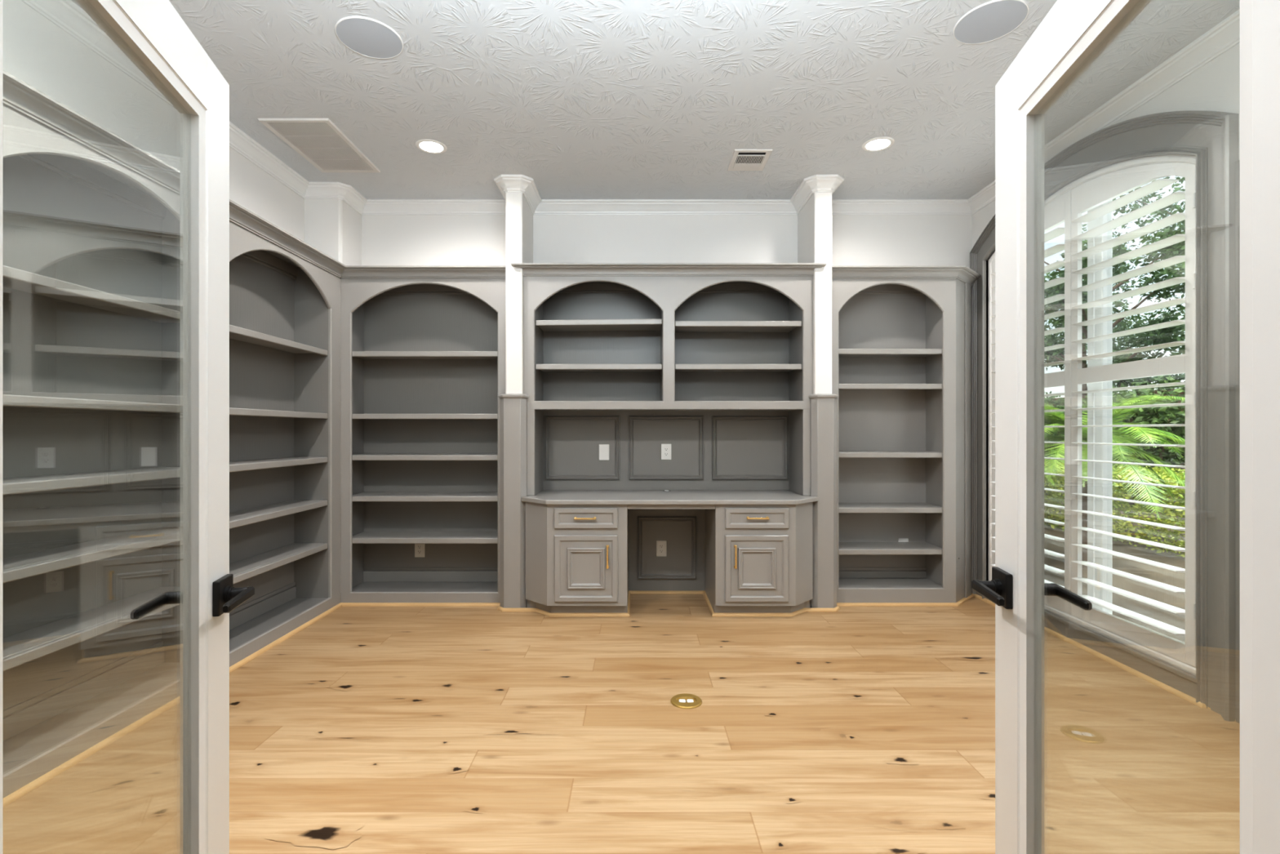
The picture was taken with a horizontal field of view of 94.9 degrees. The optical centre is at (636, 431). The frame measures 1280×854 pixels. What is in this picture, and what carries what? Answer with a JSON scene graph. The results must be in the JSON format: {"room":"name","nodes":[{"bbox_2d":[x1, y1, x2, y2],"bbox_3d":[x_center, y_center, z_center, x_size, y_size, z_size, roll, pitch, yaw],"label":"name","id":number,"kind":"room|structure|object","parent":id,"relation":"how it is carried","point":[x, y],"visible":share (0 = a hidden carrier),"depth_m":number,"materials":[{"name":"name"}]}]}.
{"room":"home office","nodes":[
{"label":"home office","id":0,"kind":"room"},
{"bbox_2d":[3,0,304,241],"bbox_3d":[-2.490,-0.262,2.650,0.120,3.063,4.300,0,0,0],"label":"wall","id":1,"kind":"structure","parent":0,"point":[37,52],"depth_m":2.72,"materials":[{"name":"white paint"}]},
{"bbox_2d":[3,593,1239,853],"bbox_3d":[-0.100,1.319,0.800,6.200,0.102,8.000,0,0,0],"label":"floor","id":2,"kind":"structure","parent":0,"point":[364,730],"depth_m":2.35,"materials":[{"name":"brown wood"}]},
{"bbox_2d":[3,70,234,797],"bbox_3d":[-2.255,0.042,2.460,0.350,2.457,1.160,0,0,0],"label":"bookcase","id":3,"kind":"object","parent":2,"relation":"on","point":[91,218],"visible":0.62,"depth_m":2.49,"materials":[{"name":"grey paint"}]},
{"bbox_2d":[0,0,254,853],"bbox_3d":[-0.813,0.249,0.912,0.165,2.018,0.772,0,0,-15],"label":"door","id":4,"kind":"structure","parent":2,"relation":"on","point":[152,34],"depth_m":1.17,"materials":[{"name":"white paint"}]},
{"bbox_2d":[229,202,346,666],"bbox_3d":[-2.255,0.042,3.663,0.350,2.457,1.245,0,0,0],"label":"bookcase","id":5,"kind":"object","parent":2,"relation":"on","point":[285,291],"visible":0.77,"depth_m":3.88,"materials":[{"name":"grey paint"}]},
{"bbox_2d":[340,265,505,602],"bbox_3d":[-1.544,0.042,4.415,1.221,2.457,0.411,0,0,0],"label":"bookcase","id":6,"kind":"object","parent":2,"relation":"on","point":[423,347],"visible":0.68,"depth_m":4.61,"materials":[{"name":"grey paint"}]},
{"bbox_2d":[414,543,424,557],"bbox_3d":[-1.697,0.924,4.604,0.080,0.125,0.008,0,0,0],"label":"wall outlet","id":7,"kind":"object","parent":6,"relation":"attached to","point":[419,548],"visible":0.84,"depth_m":4.60,"materials":[{"name":"white plastic"}]},
{"bbox_2d":[417,545,422,553],"bbox_3d":[-1.697,0.924,4.601,0.034,0.068,0.002,0,0,0],"label":"receptacle","id":8,"kind":"object","parent":7,"relation":"attached to","point":[419,547],"depth_m":4.60,"materials":[{"name":"white plastic"}]},
{"bbox_2d":[497,191,533,608],"bbox_3d":[-0.879,-0.261,4.383,0.216,3.062,0.473,0,0,0],"label":"pilaster","id":9,"kind":"object","parent":2,"relation":"on","point":[518,214],"visible":0.88,"depth_m":4.18,"materials":[{"name":"white paint"}]},
{"bbox_2d":[525,502,628,612],"bbox_3d":[-0.423,0.883,4.278,0.722,0.774,0.658,0,0,0],"label":"base cabinet","id":10,"kind":"object","parent":2,"relation":"on","point":[577,555],"visible":0.98,"depth_m":3.99,"materials":[{"name":"grey paint"}]},
{"bbox_2d":[521,490,818,508],"bbox_3d":[0.238,0.495,4.283,2.100,0.065,0.646,0,0,0],"label":"desktop","id":11,"kind":"object","parent":10,"relation":"on","point":[633,499],"visible":0.88,"depth_m":4.11,"materials":[{"name":"grey paint"}]},
{"bbox_2d":[511,262,826,495],"bbox_3d":[0.230,-0.362,4.382,2.229,1.649,0.476,0,0,0],"label":"hutch","id":12,"kind":"object","parent":11,"relation":"on","point":[713,362],"visible":0.96,"depth_m":4.61,"materials":[{"name":"grey paint"}]},
{"bbox_2d":[535,364,662,372],"bbox_3d":[-0.270,-0.467,4.424,0.916,0.040,0.364,0,0,0],"label":"shelf","id":13,"kind":"object","parent":12,"relation":"attached to","point":[539,367],"depth_m":4.24,"materials":[{"name":"grey paint"}]},
{"bbox_2d":[535,318,662,331],"bbox_3d":[-0.270,-0.789,4.424,0.916,0.050,0.364,0,0,0],"label":"shelf","id":14,"kind":"object","parent":12,"relation":"attached to","point":[583,325],"depth_m":4.35,"materials":[{"name":"grey paint"}]},
{"bbox_2d":[599,444,608,460],"bbox_3d":[-0.252,0.164,4.604,0.080,0.125,0.007,0,0,0],"label":"wall plate","id":15,"kind":"object","parent":12,"relation":"attached to","point":[603,448],"visible":1,"depth_m":4.60,"materials":[{"name":"white plastic"}]},
{"bbox_2d":[661,444,671,459],"bbox_3d":[0.235,0.160,4.604,0.080,0.125,0.008,0,0,0],"label":"wall outlet","id":16,"kind":"object","parent":12,"relation":"attached to","point":[665,448],"visible":1,"depth_m":4.60,"materials":[{"name":"white plastic"}]},
{"bbox_2d":[664,447,668,456],"bbox_3d":[0.235,0.160,4.601,0.034,0.068,0.002,0,0,0],"label":"receptacle","id":17,"kind":"object","parent":16,"relation":"attached to","point":[666,449],"depth_m":4.60,"materials":[{"name":"white plastic"}]},
{"bbox_2d":[537,408,799,410],"bbox_3d":[0.234,-0.190,4.424,1.929,0.058,0.367,0,0,0],"label":"shelf","id":18,"kind":"object","parent":12,"relation":"attached to","point":[537,409],"depth_m":4.32,"materials":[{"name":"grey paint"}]},
{"bbox_2d":[675,364,801,372],"bbox_3d":[0.738,-0.467,4.424,0.917,0.040,0.364,0,0,0],"label":"shelf","id":19,"kind":"object","parent":12,"relation":"attached to","point":[678,367],"depth_m":4.24,"materials":[{"name":"grey paint"}]},
{"bbox_2d":[675,320,801,332],"bbox_3d":[0.738,-0.778,4.424,0.917,0.040,0.364,0,0,0],"label":"shelf","id":20,"kind":"object","parent":12,"relation":"attached to","point":[680,326],"depth_m":4.24,"materials":[{"name":"grey paint"}]},
{"bbox_2d":[670,693,702,708],"bbox_3d":[0.235,1.266,2.762,0.148,0.008,0.148,0,0,0],"label":"floor outlet","id":21,"kind":"object","parent":2,"relation":"attached to","point":[683,700],"visible":1,"depth_m":2.75,"materials":[{"name":"gold metal"}]},
{"bbox_2d":[679,698,685,702],"bbox_3d":[0.216,1.267,2.760,0.031,0.003,0.035,0,0,0],"label":"receptacle","id":22,"kind":"object","parent":21,"relation":"attached to","point":[680,700],"depth_m":2.76,"materials":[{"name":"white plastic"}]},
{"bbox_2d":[686,698,693,702],"bbox_3d":[0.254,1.267,2.760,0.031,0.003,0.035,0,0,0],"label":"receptacle","id":23,"kind":"object","parent":21,"relation":"attached to","point":[687,700],"depth_m":2.76,"materials":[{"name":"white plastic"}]},
{"bbox_2d":[705,502,813,612],"bbox_3d":[0.893,0.883,4.278,0.710,0.774,0.658,0,0,0],"label":"base cabinet","id":24,"kind":"object","parent":2,"relation":"on","point":[759,557],"visible":1,"depth_m":3.99,"materials":[{"name":"grey paint"}]},
{"bbox_2d":[797,191,839,608],"bbox_3d":[1.341,-0.261,4.383,0.211,3.062,0.473,0,0,0],"label":"pilaster","id":25,"kind":"object","parent":2,"relation":"on","point":[815,219],"visible":0.86,"depth_m":4.18,"materials":[{"name":"white paint"}]},
{"bbox_2d":[831,265,981,602],"bbox_3d":[2.032,0.042,4.415,1.267,2.457,0.411,0,0,0],"label":"bookcase","id":26,"kind":"object","parent":2,"relation":"on","point":[901,335],"visible":0.84,"depth_m":4.54,"materials":[{"name":"grey paint"}]},
{"bbox_2d":[897,537,908,542],"bbox_3d":[2.094,0.898,4.604,0.080,0.125,0.008,0,0,0],"label":"wall outlet","id":27,"kind":"object","parent":26,"relation":"attached to","point":[900,540],"visible":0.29,"depth_m":4.60,"materials":[{"name":"white plastic"}]},
{"bbox_2d":[971,0,1279,853],"bbox_3d":[0.741,0.249,0.908,0.165,2.018,0.772,0,0,10],"label":"door","id":28,"kind":"structure","parent":2,"relation":"on","point":[1073,34],"depth_m":1.09,"materials":[{"name":"white paint"}]},
{"bbox_2d":[304,199,972,590],"bbox_3d":[0.105,-0.262,4.520,5.070,3.063,0.440,0,0,0],"label":"wall","id":29,"kind":"structure","parent":0,"point":[332,227],"depth_m":4.62,"materials":[{"name":"white paint"}]},
{"bbox_2d":[3,590,1239,807],"bbox_3d":[0.242,1.260,2.554,4.796,0.021,4.108,0,0,0],"label":"trim","id":30,"kind":"structure","parent":29,"relation":"attached to","point":[50,775],"depth_m":3.64,"materials":[{"name":"brown wood"}]},
{"bbox_2d":[20,0,1239,214],"bbox_3d":[0.105,-1.747,2.560,5.070,0.092,4.120,0,0,0],"label":"trim","id":31,"kind":"structure","parent":29,"relation":"attached to","point":[66,15],"depth_m":4.17,"materials":[{"name":"white paint"}]},
{"bbox_2d":[628,508,704,590],"bbox_3d":[0.238,0.883,4.603,0.597,0.774,0.033,0,0,0],"label":"panel","id":32,"kind":"object","parent":29,"relation":"attached to","point":[682,568],"visible":0.89,"depth_m":4.61,"materials":[{"name":"grey paint"}]},
{"bbox_2d":[656,540,666,556],"bbox_3d":[0.198,0.918,4.604,0.080,0.125,0.008,0,0,0],"label":"wall outlet","id":33,"kind":"object","parent":32,"relation":"attached to","point":[661,545],"visible":1,"depth_m":4.60,"materials":[{"name":"white plastic"}]},
{"bbox_2d":[659,544,663,552],"bbox_3d":[0.198,0.918,4.601,0.034,0.068,0.002,0,0,0],"label":"receptacle","id":34,"kind":"object","parent":33,"relation":"attached to","point":[661,546],"depth_m":4.60,"materials":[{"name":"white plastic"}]},
{"bbox_2d":[71,0,1239,199],"bbox_3d":[-0.100,-1.843,0.800,6.200,0.100,8.000,0,0,0],"label":"ceiling","id":35,"kind":"structure","parent":0,"point":[579,99],"depth_m":3.04,"materials":[{"name":"paint"}]},
{"bbox_2d":[257,118,380,172],"bbox_3d":[-1.966,-1.788,3.708,0.405,0.011,0.685,0,0,0],"label":"ceiling vent","id":36,"kind":"object","parent":35,"relation":"in","point":[319,141],"visible":1,"depth_m":3.64,"materials":[{"name":"white metal"}]},
{"bbox_2d":[334,16,403,58],"bbox_3d":[-1.215,-1.790,2.680,0.286,0.006,0.286,0,0,0],"label":"ceiling speaker","id":37,"kind":"object","parent":35,"relation":"attached to","point":[365,36],"visible":1,"depth_m":2.67,"materials":[{"name":"white paint"}]},
{"bbox_2d":[415,138,447,153],"bbox_3d":[-1.290,-1.790,3.700,0.190,0.005,0.190,0,0,0],"label":"recessed light","id":38,"kind":"object","parent":35,"relation":"in","point":[431,145],"visible":1,"depth_m":3.69,"materials":[{"name":"white paint"}]},
{"bbox_2d":[727,149,773,170],"bbox_3d":[0.747,-1.790,3.882,0.242,0.007,0.295,0,0,0],"label":"ceiling vent","id":39,"kind":"object","parent":35,"relation":"in","point":[741,159],"visible":1,"depth_m":3.87,"materials":[{"name":"white metal"}]},
{"bbox_2d":[862,136,894,151],"bbox_3d":[1.510,-1.790,3.670,0.190,0.005,0.190,0,0,0],"label":"recessed light","id":40,"kind":"object","parent":35,"relation":"in","point":[878,143],"visible":1,"depth_m":3.66,"materials":[{"name":"white paint"}]},
{"bbox_2d":[952,0,1029,44],"bbox_3d":[1.549,-1.790,2.573,0.286,0.006,0.286,0,0,0],"label":"ceiling speaker","id":41,"kind":"object","parent":35,"relation":"attached to","point":[992,20],"visible":1,"depth_m":2.56,"materials":[{"name":"white paint"}]},
{"bbox_2d":[972,42,1239,675],"bbox_3d":[2.750,-0.262,2.560,0.220,3.063,4.120,0,0,0],"label":"wall","id":42,"kind":"structure","parent":0,"point":[1215,86],"depth_m":2.76,"materials":[{"name":"white paint"}]},
{"bbox_2d":[976,591,1200,698],"bbox_3d":[2.623,1.211,3.641,0.033,0.118,1.852,0,0,0],"label":"baseboard","id":43,"kind":"structure","parent":42,"relation":"attached to","point":[1179,679],"depth_m":3.13,"materials":[{"name":"grey paint"}]},
{"bbox_2d":[969,111,1239,721],"bbox_3d":[2.709,-0.220,3.570,0.242,2.980,1.994,0,0,0],"label":"window","id":44,"kind":"structure","parent":42,"relation":"in","point":[1209,140],"depth_m":2.72,"materials":[{"name":"grey paint"}]},
{"bbox_2d":[990,190,1071,614],"bbox_3d":[2.659,-0.176,3.968,0.122,2.583,0.792,0,0,0],"label":"plantation shutter","id":45,"kind":"object","parent":44,"relation":"attached to","point":[1058,211],"visible":0.33,"depth_m":3.65,"materials":[{"name":"white paint"}]},
{"bbox_2d":[1071,163,1195,666],"bbox_3d":[2.659,-0.176,3.169,0.122,2.583,0.798,0,0,0],"label":"plantation shutter","id":46,"kind":"object","parent":44,"relation":"attached to","point":[1095,192],"visible":0.93,"depth_m":3.11,"materials":[{"name":"white paint"}]},
{"bbox_2d":[1235,160,1239,723],"bbox_3d":[2.619,0.045,1.546,0.042,2.450,2.051,0,0,0],"label":"wall paneling","id":47,"kind":"structure","parent":42,"relation":"attached to","point":[1237,162],"depth_m":2.56,"materials":[{"name":"grey paint"}]},
{"label":"outside","id":48,"kind":"structure","parent":0,"visible":0},
{"bbox_2d":[1044,483,1185,642],"bbox_3d":[21.450,1.470,17.000,37.100,0.100,46.000,0,0,0],"label":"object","id":49,"kind":"structure","parent":48,"point":[1166,576],"depth_m":5.80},
{"bbox_2d":[1044,407,1064,488],"bbox_3d":[5.135,0.514,8.589,2.019,1.812,2.013,0,0,0],"label":"sago palm","id":50,"kind":"object","parent":49,"relation":"on","point":[1051,478],"visible":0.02,"depth_m":8.07,"materials":[{"name":"green plant"}]},
{"bbox_2d":[1044,459,1064,515],"bbox_3d":[6.656,0.940,10.200,1.294,1.078,1.207,0,0,0],"label":"plant","id":51,"kind":"object","parent":49,"relation":"on","point":[1051,460],"visible":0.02,"depth_m":9.93,"materials":[{"name":"green plant"}]},
{"bbox_2d":[1044,275,1084,329],"bbox_3d":[11.791,-1.720,18.757,3.950,6.280,3.958,0,0,0],"label":"tree","id":52,"kind":"object","parent":49,"relation":"on","point":[1046,326],"visible":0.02,"depth_m":17.97,"materials":[{"name":"green plant"}]},
{"bbox_2d":[1044,391,1087,495],"bbox_3d":[9.376,0.233,13.144,1.896,2.392,2.153,0,0,-36],"label":"evergreen shrub","id":53,"kind":"object","parent":49,"relation":"on","point":[1058,402],"visible":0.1,"depth_m":13.05,"materials":[{"name":"green plant"}]},
{"bbox_2d":[1044,460,1131,528],"bbox_3d":[6.652,0.940,9.050,1.294,1.062,1.201,0,0,0],"label":"plant","id":54,"kind":"object","parent":49,"relation":"on","point":[1053,515],"visible":0.12,"depth_m":8.68,"materials":[{"name":"green plant"}]},
{"bbox_2d":[1044,226,1185,402],"bbox_3d":[11.661,-1.737,14.558,3.632,6.314,4.384,0,0,27],"label":"tree","id":55,"kind":"object","parent":49,"relation":"on","point":[1055,355],"visible":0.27,"depth_m":13.85,"materials":[{"name":"green plant"}]},
{"bbox_2d":[1044,395,1185,568],"bbox_3d":[4.742,0.531,6.127,1.877,1.779,1.894,0,0,0],"label":"sago palm","id":56,"kind":"object","parent":49,"relation":"on","point":[1058,418],"visible":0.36,"depth_m":5.77,"materials":[{"name":"green plant"}]},
{"bbox_2d":[1044,223,1185,395],"bbox_3d":[17.627,-3.481,22.970,5.831,9.801,5.610,0,0,-19],"label":"tree","id":57,"kind":"object","parent":49,"relation":"on","point":[1124,324],"visible":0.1,"depth_m":21.51,"materials":[{"name":"green plant"}]},
{"bbox_2d":[1049,387,1185,471],"bbox_3d":[13.637,0.170,19.000,0.125,2.500,30.000,0,0,0],"label":"fence","id":58,"kind":"object","parent":49,"relation":"on","point":[1156,392],"visible":0.03,"depth_m":15.06,"materials":[{"name":"brown wood"}]},
{"bbox_2d":[1059,374,1185,510],"bbox_3d":[9.253,0.161,10.902,2.318,2.620,1.921,0,0,-21],"label":"evergreen shrub","id":59,"kind":"object","parent":49,"relation":"on","point":[1175,415],"visible":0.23,"depth_m":10.45,"materials":[{"name":"green plant"}]},
{"bbox_2d":[1061,464,1185,543],"bbox_3d":[6.642,0.940,7.894,1.354,1.036,1.196,0,0,0],"label":"plant","id":60,"kind":"object","parent":49,"relation":"on","point":[1126,505],"visible":0.27,"depth_m":7.55,"materials":[{"name":"green plant"}]},
{"bbox_2d":[1112,175,1185,350],"bbox_3d":[16.900,-3.675,16.909,6.359,10.190,5.011,0,0,0],"label":"tree","id":61,"kind":"object","parent":49,"relation":"on","point":[1144,202],"visible":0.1,"depth_m":16.69,"materials":[{"name":"green plant"}]},
{"bbox_2d":[1124,469,1185,557],"bbox_3d":[6.643,0.947,6.749,1.346,1.046,1.218,0,0,0],"label":"plant","id":62,"kind":"object","parent":49,"relation":"on","point":[1167,517],"visible":0.18,"depth_m":6.89,"materials":[{"name":"green plant"}]},
{"bbox_2d":[1164,261,1185,355],"bbox_3d":[12.068,-1.417,10.846,3.271,5.674,3.667,0,0,31],"label":"tree","id":63,"kind":"object","parent":49,"relation":"on","point":[1182,349],"visible":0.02,"depth_m":12.23,"materials":[{"name":"green plant"}]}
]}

